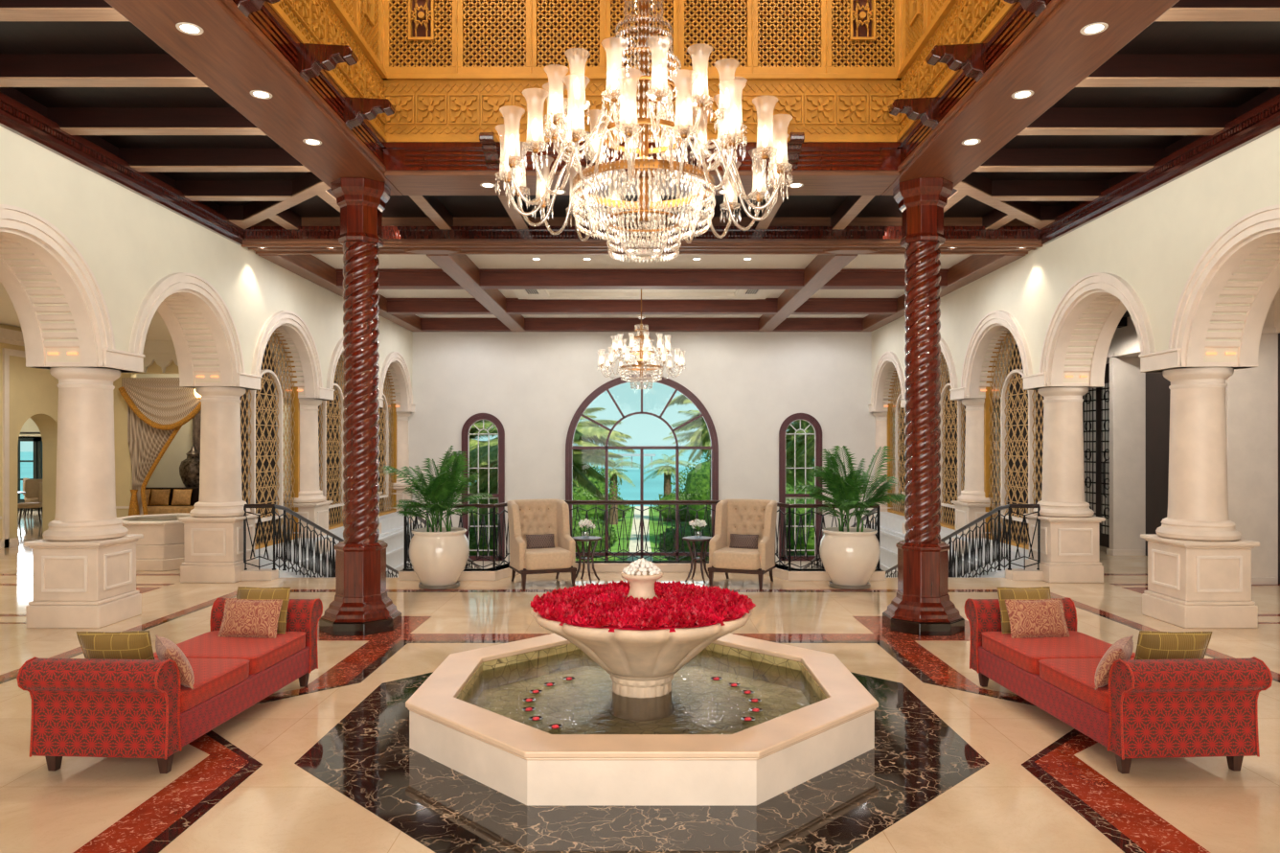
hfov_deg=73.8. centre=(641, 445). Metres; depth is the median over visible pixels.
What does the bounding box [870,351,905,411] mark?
trim
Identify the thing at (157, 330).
ceiling
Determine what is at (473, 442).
palm tree
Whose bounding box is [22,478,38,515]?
dining chair
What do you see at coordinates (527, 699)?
blossom
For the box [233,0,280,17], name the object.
corbel
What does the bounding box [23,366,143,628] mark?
stone column
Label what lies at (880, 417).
stone column
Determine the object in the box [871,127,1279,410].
wall
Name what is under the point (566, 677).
blossom
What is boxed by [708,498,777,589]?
chair
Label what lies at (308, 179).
ceiling beam
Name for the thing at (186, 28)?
recessed light
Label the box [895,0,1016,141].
frieze
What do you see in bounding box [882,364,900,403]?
ribs
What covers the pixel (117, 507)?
baseboard
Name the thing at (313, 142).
recessed light
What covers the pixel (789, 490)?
bush
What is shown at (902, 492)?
stone column
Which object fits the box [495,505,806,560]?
lawn
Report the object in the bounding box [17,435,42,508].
window
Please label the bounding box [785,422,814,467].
palm tree
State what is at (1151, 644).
cushion
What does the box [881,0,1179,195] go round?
ceiling beam
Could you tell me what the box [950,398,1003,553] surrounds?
stone column
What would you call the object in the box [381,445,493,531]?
palm plant
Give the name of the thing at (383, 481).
lattice screen
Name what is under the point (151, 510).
seat cushion
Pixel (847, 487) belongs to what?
palm plant
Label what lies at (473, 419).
window
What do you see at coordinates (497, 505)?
railing
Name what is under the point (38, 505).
dining chair
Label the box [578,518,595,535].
flower vase
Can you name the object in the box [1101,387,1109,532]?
grille
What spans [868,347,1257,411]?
band
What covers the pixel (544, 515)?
chair
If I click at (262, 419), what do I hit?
lattice screen
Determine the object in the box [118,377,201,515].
curtain
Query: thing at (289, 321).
trim
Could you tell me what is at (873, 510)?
railing
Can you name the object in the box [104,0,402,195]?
ceiling beam
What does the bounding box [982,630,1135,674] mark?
seat cushion
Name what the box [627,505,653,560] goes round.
garden path
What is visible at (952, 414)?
lattice screen
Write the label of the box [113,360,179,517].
wall
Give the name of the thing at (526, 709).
blossom
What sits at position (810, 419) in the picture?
window
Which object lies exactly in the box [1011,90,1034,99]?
recessed light
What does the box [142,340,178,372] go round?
trim
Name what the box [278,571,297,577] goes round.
stair stringer
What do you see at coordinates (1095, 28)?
recessed light
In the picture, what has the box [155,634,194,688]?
cushion
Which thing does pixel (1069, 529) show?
stone column
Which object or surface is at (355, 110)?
corbel
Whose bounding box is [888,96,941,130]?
corbel
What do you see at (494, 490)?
palm tree
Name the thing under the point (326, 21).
frieze
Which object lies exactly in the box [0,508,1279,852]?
floor
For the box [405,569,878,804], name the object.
fountain
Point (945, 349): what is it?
trim
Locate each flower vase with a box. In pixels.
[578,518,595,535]
[688,518,707,535]
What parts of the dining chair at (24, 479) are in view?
backrest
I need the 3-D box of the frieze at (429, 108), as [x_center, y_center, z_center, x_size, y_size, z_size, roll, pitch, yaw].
[0.000,-3.400,8.655,5.249,0.680,0.130,0,0,0]
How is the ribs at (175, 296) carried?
attached to the wall at (129, 241)
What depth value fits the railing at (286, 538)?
12.96 m
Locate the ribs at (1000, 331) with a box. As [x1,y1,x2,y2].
[979,326,1014,387]
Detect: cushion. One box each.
[76,630,155,659]
[144,488,150,504]
[147,505,194,514]
[149,488,170,504]
[153,630,305,674]
[154,657,249,712]
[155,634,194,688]
[171,488,192,504]
[218,597,282,638]
[236,586,290,633]
[525,533,554,548]
[729,533,758,548]
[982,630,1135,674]
[996,586,1051,633]
[1005,597,1069,638]
[1039,657,1134,712]
[1094,634,1133,689]
[1134,630,1212,659]
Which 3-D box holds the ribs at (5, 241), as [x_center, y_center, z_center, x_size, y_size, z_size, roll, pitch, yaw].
[-6.080,-1.494,7.840,0.380,0.971,2.270,0,0,0]
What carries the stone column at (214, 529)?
on the floor
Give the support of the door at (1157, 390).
in the wall at (1251, 394)
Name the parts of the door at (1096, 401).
glass, glass, handle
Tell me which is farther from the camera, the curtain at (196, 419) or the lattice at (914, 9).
the curtain at (196, 419)
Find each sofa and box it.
[16,596,322,773]
[145,487,199,514]
[964,596,1272,773]
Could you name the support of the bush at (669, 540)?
on the lawn
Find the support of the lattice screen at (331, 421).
attached to the wall at (129, 241)
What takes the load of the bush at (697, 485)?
on the lawn
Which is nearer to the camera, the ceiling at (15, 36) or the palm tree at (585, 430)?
the ceiling at (15, 36)
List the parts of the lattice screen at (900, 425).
panel frame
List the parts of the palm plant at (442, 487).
stem, stem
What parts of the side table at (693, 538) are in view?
leg, leg, leg, leg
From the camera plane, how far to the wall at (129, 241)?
9.80 m
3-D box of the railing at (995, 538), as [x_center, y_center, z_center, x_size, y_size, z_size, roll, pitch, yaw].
[5.281,2.268,15.406,0.479,2.864,6.434,0,0,-4]
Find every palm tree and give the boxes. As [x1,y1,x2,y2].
[469,407,635,500]
[469,419,498,485]
[469,457,580,523]
[496,414,596,477]
[591,457,639,524]
[643,454,692,521]
[662,410,710,524]
[667,393,814,460]
[702,428,814,492]
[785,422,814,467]
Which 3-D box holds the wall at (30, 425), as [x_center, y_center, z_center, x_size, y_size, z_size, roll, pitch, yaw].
[-13.700,-0.280,25.900,14.600,4.400,0.200,0,0,0]
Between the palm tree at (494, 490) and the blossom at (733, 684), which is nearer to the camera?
the blossom at (733, 684)
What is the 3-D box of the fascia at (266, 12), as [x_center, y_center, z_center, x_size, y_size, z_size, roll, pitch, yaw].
[-2.652,-2.920,6.020,0.135,0.280,5.840,0,0,0]
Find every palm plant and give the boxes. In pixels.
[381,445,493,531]
[793,445,906,531]
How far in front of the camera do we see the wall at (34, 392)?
16.75 m
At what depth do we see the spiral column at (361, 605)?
8.83 m
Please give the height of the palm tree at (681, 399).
7.388 m
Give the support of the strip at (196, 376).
attached to the wall at (129, 241)
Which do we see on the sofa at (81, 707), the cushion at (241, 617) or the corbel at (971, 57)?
the cushion at (241, 617)
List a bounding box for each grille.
[1082,388,1093,509]
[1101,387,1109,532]
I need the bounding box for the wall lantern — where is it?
[194,388,201,399]
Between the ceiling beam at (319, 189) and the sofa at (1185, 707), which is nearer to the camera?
the sofa at (1185, 707)
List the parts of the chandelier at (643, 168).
bulb, bulb, bulb, arm, bulb, arm, arm, bulb, arm, arm, bulb, bulb, arm, arm, arm, arm, arm, bulb, arm, arm, bulb, arm, arm, bulb, arm, central stem, arm, arm, arm, bulb, arm, arm, arm, arm, bulb, arm, arm, bulb, bulb, arm, arm, arm, bulb, bulb, arm, bulb, arm, arm, arm, bulb, bulb, bulb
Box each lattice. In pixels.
[338,0,378,59]
[389,0,893,67]
[905,0,945,59]
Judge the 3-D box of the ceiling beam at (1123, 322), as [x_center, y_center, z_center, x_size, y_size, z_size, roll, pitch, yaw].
[7.970,-2.155,11.440,3.060,0.250,10.120,0,0,0]
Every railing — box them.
[243,503,398,577]
[403,500,880,570]
[406,508,480,569]
[802,507,877,569]
[885,503,1040,577]
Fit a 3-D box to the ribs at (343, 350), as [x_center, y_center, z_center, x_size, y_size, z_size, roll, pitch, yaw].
[-6.080,-1.494,16.780,0.380,0.971,2.270,0,0,0]
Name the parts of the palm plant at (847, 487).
stem, stem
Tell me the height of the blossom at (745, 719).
0.022 m
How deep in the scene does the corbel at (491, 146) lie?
8.40 m
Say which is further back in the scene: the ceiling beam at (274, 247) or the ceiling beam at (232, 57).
the ceiling beam at (274, 247)
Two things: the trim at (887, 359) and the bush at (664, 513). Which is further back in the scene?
the bush at (664, 513)
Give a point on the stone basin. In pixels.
(161, 548)
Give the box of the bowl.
[530,607,753,677]
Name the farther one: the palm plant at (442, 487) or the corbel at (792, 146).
the palm plant at (442, 487)
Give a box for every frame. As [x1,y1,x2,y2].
[336,0,385,70]
[383,0,900,74]
[898,0,947,70]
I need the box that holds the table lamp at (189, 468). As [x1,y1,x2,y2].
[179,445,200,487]
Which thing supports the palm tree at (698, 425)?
on the lawn
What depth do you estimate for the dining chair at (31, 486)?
22.60 m
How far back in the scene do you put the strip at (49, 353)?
8.94 m
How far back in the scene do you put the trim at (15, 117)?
8.97 m
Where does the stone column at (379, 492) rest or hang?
on the wall at (392, 534)
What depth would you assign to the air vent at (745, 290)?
16.84 m
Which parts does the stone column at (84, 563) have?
panel moulding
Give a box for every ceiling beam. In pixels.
[0,0,1279,220]
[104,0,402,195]
[235,181,1048,228]
[241,217,1042,254]
[243,171,1040,228]
[258,254,1025,331]
[335,268,948,331]
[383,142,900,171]
[384,148,899,195]
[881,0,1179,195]
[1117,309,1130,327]
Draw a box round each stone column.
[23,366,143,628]
[178,386,260,582]
[280,398,333,553]
[340,491,382,533]
[382,411,412,524]
[869,411,901,524]
[901,491,943,533]
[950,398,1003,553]
[1023,386,1105,582]
[1140,366,1259,628]
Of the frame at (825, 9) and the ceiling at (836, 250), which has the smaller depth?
the frame at (825, 9)
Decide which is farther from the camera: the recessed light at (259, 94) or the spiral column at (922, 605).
the spiral column at (922, 605)
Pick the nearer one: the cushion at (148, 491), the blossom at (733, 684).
the blossom at (733, 684)
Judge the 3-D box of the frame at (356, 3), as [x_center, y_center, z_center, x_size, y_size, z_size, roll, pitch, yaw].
[-2.655,-5.282,6.020,0.130,3.095,5.350,0,0,0]
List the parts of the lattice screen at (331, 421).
panel frame, frame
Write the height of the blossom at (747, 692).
0.022 m
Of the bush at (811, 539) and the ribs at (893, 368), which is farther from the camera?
the bush at (811, 539)
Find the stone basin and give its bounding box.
[118,512,190,571]
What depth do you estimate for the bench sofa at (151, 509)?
19.35 m
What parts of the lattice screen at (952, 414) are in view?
frame, panel frame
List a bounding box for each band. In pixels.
[25,347,415,411]
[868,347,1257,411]
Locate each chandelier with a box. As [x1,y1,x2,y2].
[494,0,793,262]
[597,289,685,388]
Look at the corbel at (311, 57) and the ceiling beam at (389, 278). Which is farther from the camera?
the ceiling beam at (389, 278)
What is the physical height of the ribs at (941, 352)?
0.971 m
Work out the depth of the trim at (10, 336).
16.04 m
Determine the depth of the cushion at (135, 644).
5.16 m
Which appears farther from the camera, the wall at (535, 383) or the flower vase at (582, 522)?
the wall at (535, 383)
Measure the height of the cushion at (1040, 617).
0.284 m
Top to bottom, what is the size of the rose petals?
0.124 m
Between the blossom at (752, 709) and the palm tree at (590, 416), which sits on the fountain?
the blossom at (752, 709)
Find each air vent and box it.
[523,289,540,294]
[743,289,760,294]
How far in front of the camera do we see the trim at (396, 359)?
20.41 m
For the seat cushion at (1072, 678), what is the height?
0.135 m
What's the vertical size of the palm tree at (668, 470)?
3.931 m
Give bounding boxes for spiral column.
[319,177,401,635]
[882,177,964,635]
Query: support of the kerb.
on the floor
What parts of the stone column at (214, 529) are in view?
panel moulding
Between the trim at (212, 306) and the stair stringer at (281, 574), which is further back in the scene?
the stair stringer at (281, 574)
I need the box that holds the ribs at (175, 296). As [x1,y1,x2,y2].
[163,293,220,372]
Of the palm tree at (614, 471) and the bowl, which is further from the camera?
the palm tree at (614, 471)
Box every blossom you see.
[522,697,535,702]
[522,707,535,711]
[528,715,543,721]
[529,688,542,693]
[543,682,555,685]
[548,723,562,729]
[563,676,574,680]
[709,676,722,680]
[728,682,740,686]
[740,716,754,721]
[741,689,754,694]
[748,698,761,702]
[749,707,762,711]
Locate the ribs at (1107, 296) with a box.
[1063,293,1119,372]
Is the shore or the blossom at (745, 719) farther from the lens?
the shore
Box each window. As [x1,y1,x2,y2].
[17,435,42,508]
[461,412,504,561]
[565,374,718,560]
[778,412,822,561]
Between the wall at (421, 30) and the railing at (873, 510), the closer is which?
the wall at (421, 30)
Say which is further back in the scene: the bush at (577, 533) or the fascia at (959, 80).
the bush at (577, 533)
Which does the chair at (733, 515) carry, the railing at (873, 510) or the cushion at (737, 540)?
the cushion at (737, 540)
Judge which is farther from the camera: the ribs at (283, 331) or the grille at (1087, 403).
the grille at (1087, 403)
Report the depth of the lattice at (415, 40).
8.67 m
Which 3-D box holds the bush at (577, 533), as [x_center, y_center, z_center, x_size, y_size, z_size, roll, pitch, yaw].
[-2.610,3.589,34.023,3.349,1.662,2.536,0,0,0]
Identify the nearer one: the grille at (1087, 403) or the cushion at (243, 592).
the cushion at (243, 592)
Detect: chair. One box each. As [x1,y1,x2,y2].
[17,481,42,524]
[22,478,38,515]
[23,479,42,519]
[506,498,576,589]
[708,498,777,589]
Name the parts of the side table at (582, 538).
leg, leg, leg, leg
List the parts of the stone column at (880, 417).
panel moulding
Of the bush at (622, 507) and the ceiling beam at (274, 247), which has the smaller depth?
the ceiling beam at (274, 247)
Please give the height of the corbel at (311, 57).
0.260 m
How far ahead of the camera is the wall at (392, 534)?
18.19 m
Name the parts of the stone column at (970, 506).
panel moulding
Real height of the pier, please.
3.100 m
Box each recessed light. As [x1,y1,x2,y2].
[175,22,204,35]
[249,90,272,99]
[302,138,321,145]
[480,182,495,187]
[788,182,803,187]
[961,138,981,145]
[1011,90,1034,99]
[1079,22,1108,35]
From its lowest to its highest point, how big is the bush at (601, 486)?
4.006 m
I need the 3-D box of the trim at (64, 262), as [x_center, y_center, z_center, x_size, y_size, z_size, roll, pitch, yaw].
[-6.070,-1.500,7.840,0.830,1.340,2.680,0,0,0]
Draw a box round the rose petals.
[530,579,755,632]
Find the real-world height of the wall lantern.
0.353 m
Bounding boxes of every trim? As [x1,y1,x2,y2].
[0,91,246,244]
[0,204,116,368]
[0,327,25,548]
[128,272,244,387]
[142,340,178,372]
[251,310,322,398]
[326,336,343,400]
[378,351,412,411]
[510,289,773,298]
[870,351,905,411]
[938,337,957,400]
[960,310,1032,398]
[1037,93,1279,244]
[1039,272,1155,387]
[1166,204,1279,368]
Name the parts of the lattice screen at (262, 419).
panel frame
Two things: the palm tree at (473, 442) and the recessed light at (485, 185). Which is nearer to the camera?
the recessed light at (485, 185)
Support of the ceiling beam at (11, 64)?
attached to the ceiling at (15, 36)
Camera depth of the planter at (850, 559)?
11.33 m
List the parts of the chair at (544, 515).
leg, leg, frame, seat, leg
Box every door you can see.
[1082,363,1109,547]
[1145,372,1170,555]
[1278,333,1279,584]
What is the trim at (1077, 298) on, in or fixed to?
attached to the wall at (1154, 241)
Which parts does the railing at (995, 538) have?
post, post, post, post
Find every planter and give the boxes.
[409,526,469,589]
[819,526,880,589]
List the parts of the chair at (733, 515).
leg, seat, frame, leg, leg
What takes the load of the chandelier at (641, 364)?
hanging from the ceiling at (334, 261)
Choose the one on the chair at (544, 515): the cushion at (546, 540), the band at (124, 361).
the cushion at (546, 540)
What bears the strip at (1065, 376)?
attached to the wall at (1154, 241)
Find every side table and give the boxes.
[571,535,601,582]
[682,535,712,582]
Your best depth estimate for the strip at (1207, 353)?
8.94 m
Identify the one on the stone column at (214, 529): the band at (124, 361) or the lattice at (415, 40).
the band at (124, 361)
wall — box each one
[0,125,411,410]
[0,323,58,539]
[19,417,41,437]
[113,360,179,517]
[136,373,287,490]
[254,511,417,577]
[391,0,891,67]
[408,331,875,568]
[866,511,1028,577]
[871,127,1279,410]
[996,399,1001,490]
[1105,287,1279,584]
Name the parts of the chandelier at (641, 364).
arm, arm, arm, arm, hanging rod, central stem, arm, arm, arm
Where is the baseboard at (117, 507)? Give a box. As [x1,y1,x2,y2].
[115,505,129,508]
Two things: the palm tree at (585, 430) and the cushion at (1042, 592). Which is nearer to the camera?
the cushion at (1042, 592)
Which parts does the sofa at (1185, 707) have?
leg, rolled arm, leg, rolled arm, leg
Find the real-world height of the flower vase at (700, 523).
0.275 m
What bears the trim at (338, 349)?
attached to the wall at (129, 241)
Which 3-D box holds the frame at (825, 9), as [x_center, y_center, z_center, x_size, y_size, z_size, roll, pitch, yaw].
[0.000,-5.282,8.675,5.350,3.095,0.130,0,0,0]
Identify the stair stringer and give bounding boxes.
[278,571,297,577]
[986,571,1005,577]
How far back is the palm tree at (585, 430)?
25.34 m
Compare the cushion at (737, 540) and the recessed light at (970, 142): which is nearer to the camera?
the recessed light at (970, 142)
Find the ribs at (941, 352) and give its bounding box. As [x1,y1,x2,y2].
[938,351,946,391]
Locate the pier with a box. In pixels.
[599,453,655,467]
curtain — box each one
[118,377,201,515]
[192,410,201,456]
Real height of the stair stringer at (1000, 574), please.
2.400 m
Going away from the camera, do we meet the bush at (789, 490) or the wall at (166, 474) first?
the wall at (166, 474)
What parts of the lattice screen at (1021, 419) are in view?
panel frame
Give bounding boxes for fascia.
[232,0,386,163]
[897,0,1051,163]
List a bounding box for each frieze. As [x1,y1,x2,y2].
[267,0,388,141]
[383,74,901,142]
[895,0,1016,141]
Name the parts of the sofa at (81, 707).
leg, rolled arm, leg, rolled arm, leg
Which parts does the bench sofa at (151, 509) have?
panel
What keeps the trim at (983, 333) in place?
attached to the wall at (1154, 241)
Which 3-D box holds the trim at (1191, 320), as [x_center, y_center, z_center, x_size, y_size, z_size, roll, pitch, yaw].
[6.070,-1.500,7.840,0.830,1.340,2.680,0,0,0]
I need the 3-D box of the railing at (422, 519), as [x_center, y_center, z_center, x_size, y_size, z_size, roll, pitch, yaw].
[-3.420,2.279,15.470,0.060,2.843,6.320,0,0,0]
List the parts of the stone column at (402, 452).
panel moulding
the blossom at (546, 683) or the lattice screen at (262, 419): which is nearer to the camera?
the blossom at (546, 683)
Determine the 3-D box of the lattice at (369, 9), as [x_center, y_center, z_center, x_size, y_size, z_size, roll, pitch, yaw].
[-2.670,-4.760,6.020,0.080,1.852,5.142,0,0,0]
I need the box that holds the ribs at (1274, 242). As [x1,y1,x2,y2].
[1204,236,1279,347]
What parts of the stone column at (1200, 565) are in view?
panel moulding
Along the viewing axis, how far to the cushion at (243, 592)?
6.71 m
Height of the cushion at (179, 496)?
0.359 m
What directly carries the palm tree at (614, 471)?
on the lawn
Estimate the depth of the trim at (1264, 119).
9.01 m
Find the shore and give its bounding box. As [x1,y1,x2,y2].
[574,445,684,446]
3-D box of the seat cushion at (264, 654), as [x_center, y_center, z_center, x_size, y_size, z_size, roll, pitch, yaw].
[-3.066,1.535,6.364,0.800,0.135,0.865,0,0,3]
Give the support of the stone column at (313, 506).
on the wall at (392, 534)
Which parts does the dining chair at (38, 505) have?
leg, seat, leg, backrest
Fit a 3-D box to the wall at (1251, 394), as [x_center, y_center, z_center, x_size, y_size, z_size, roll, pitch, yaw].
[8.535,-0.180,8.300,0.930,4.200,23.000,0,0,0]
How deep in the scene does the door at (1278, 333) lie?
11.78 m
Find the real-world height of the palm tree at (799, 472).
5.204 m
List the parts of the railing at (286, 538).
post, post, post, post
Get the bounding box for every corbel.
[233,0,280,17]
[296,43,358,82]
[342,96,395,130]
[479,132,501,168]
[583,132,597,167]
[684,132,700,166]
[782,132,804,168]
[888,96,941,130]
[925,43,987,82]
[1003,0,1050,17]
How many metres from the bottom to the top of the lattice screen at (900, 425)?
3.711 m
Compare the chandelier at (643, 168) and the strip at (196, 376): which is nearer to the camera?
the chandelier at (643, 168)
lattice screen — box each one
[239,330,299,549]
[318,352,344,529]
[377,370,396,516]
[887,370,906,516]
[939,352,965,529]
[983,330,1044,549]
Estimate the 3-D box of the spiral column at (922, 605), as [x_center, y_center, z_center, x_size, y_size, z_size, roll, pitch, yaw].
[2.960,-0.410,8.990,0.770,4.660,0.770,0,0,45]
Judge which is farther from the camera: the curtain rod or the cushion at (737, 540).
the curtain rod
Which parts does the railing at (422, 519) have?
post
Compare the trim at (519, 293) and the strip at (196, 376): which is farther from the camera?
the trim at (519, 293)
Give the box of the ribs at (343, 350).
[337,349,343,396]
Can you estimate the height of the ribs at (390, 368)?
0.971 m
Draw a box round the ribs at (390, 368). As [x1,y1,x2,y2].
[383,364,401,403]
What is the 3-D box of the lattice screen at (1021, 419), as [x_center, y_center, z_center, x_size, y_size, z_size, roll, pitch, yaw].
[6.205,-0.181,13.800,0.370,3.711,2.400,0,0,0]
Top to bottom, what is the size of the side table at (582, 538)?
0.622 m
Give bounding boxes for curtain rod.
[19,432,40,434]
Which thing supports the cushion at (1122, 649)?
on the sofa at (1185, 707)
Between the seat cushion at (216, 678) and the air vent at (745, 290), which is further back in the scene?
the air vent at (745, 290)
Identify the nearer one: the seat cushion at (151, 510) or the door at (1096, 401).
the door at (1096, 401)
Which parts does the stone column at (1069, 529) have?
panel moulding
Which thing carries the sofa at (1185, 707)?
on the floor
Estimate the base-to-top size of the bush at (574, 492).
3.126 m
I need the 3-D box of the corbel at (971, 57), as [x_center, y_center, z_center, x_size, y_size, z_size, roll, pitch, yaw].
[2.406,-2.920,6.520,0.428,0.260,0.140,0,0,0]
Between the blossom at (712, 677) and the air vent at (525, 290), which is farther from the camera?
the air vent at (525, 290)
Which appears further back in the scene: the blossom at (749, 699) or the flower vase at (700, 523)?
the flower vase at (700, 523)
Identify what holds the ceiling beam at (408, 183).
attached to the ceiling at (15, 36)
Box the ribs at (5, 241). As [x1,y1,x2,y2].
[0,234,79,347]
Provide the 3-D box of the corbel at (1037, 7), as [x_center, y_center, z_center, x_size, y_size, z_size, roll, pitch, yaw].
[2.406,-2.920,5.520,0.428,0.260,0.140,0,0,0]
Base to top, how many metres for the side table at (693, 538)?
0.622 m
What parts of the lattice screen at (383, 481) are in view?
panel frame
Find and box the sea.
[20,449,814,505]
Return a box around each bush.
[469,501,498,555]
[572,462,620,520]
[572,490,583,517]
[572,514,617,557]
[595,496,630,521]
[652,488,695,521]
[657,519,710,560]
[670,455,814,520]
[702,482,810,549]
[785,498,814,555]
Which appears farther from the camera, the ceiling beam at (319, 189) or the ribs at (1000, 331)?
the ribs at (1000, 331)
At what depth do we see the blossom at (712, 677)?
6.25 m
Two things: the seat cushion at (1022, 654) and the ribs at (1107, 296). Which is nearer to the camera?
the seat cushion at (1022, 654)
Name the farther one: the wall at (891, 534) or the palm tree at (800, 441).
the palm tree at (800, 441)
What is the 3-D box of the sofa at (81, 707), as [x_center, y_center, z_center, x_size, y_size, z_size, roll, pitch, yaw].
[-3.090,1.577,5.929,0.825,0.687,2.203,0,0,3]
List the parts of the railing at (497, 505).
post, post, handrail, post, post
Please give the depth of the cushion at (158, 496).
19.50 m
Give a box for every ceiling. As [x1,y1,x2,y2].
[0,21,1279,217]
[0,281,172,340]
[312,254,971,318]
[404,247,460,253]
[822,247,879,253]
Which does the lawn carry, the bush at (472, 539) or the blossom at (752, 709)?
the bush at (472, 539)
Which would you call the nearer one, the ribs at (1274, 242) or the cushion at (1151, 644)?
the cushion at (1151, 644)
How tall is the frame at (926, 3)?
3.095 m
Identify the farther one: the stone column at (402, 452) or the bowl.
the stone column at (402, 452)
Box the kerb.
[241,560,1042,580]
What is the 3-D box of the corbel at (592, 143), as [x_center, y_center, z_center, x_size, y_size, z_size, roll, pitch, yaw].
[-0.500,-2.920,8.426,0.140,0.260,0.428,0,0,0]
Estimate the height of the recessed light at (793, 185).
0.008 m
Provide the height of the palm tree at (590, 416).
5.960 m
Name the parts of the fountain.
stem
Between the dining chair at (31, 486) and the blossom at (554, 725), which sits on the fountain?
the blossom at (554, 725)
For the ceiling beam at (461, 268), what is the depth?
14.77 m
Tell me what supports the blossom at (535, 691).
on the fountain
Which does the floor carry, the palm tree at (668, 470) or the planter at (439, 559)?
the planter at (439, 559)
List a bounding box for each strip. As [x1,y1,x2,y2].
[47,351,77,354]
[196,375,218,377]
[1065,375,1087,377]
[1206,351,1235,354]
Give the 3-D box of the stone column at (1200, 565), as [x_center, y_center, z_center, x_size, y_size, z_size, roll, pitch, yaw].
[6.080,0.545,9.330,0.800,2.750,0.800,0,0,0]
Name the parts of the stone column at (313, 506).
panel moulding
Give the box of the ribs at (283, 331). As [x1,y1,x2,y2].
[269,326,304,387]
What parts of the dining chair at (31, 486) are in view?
seat, backrest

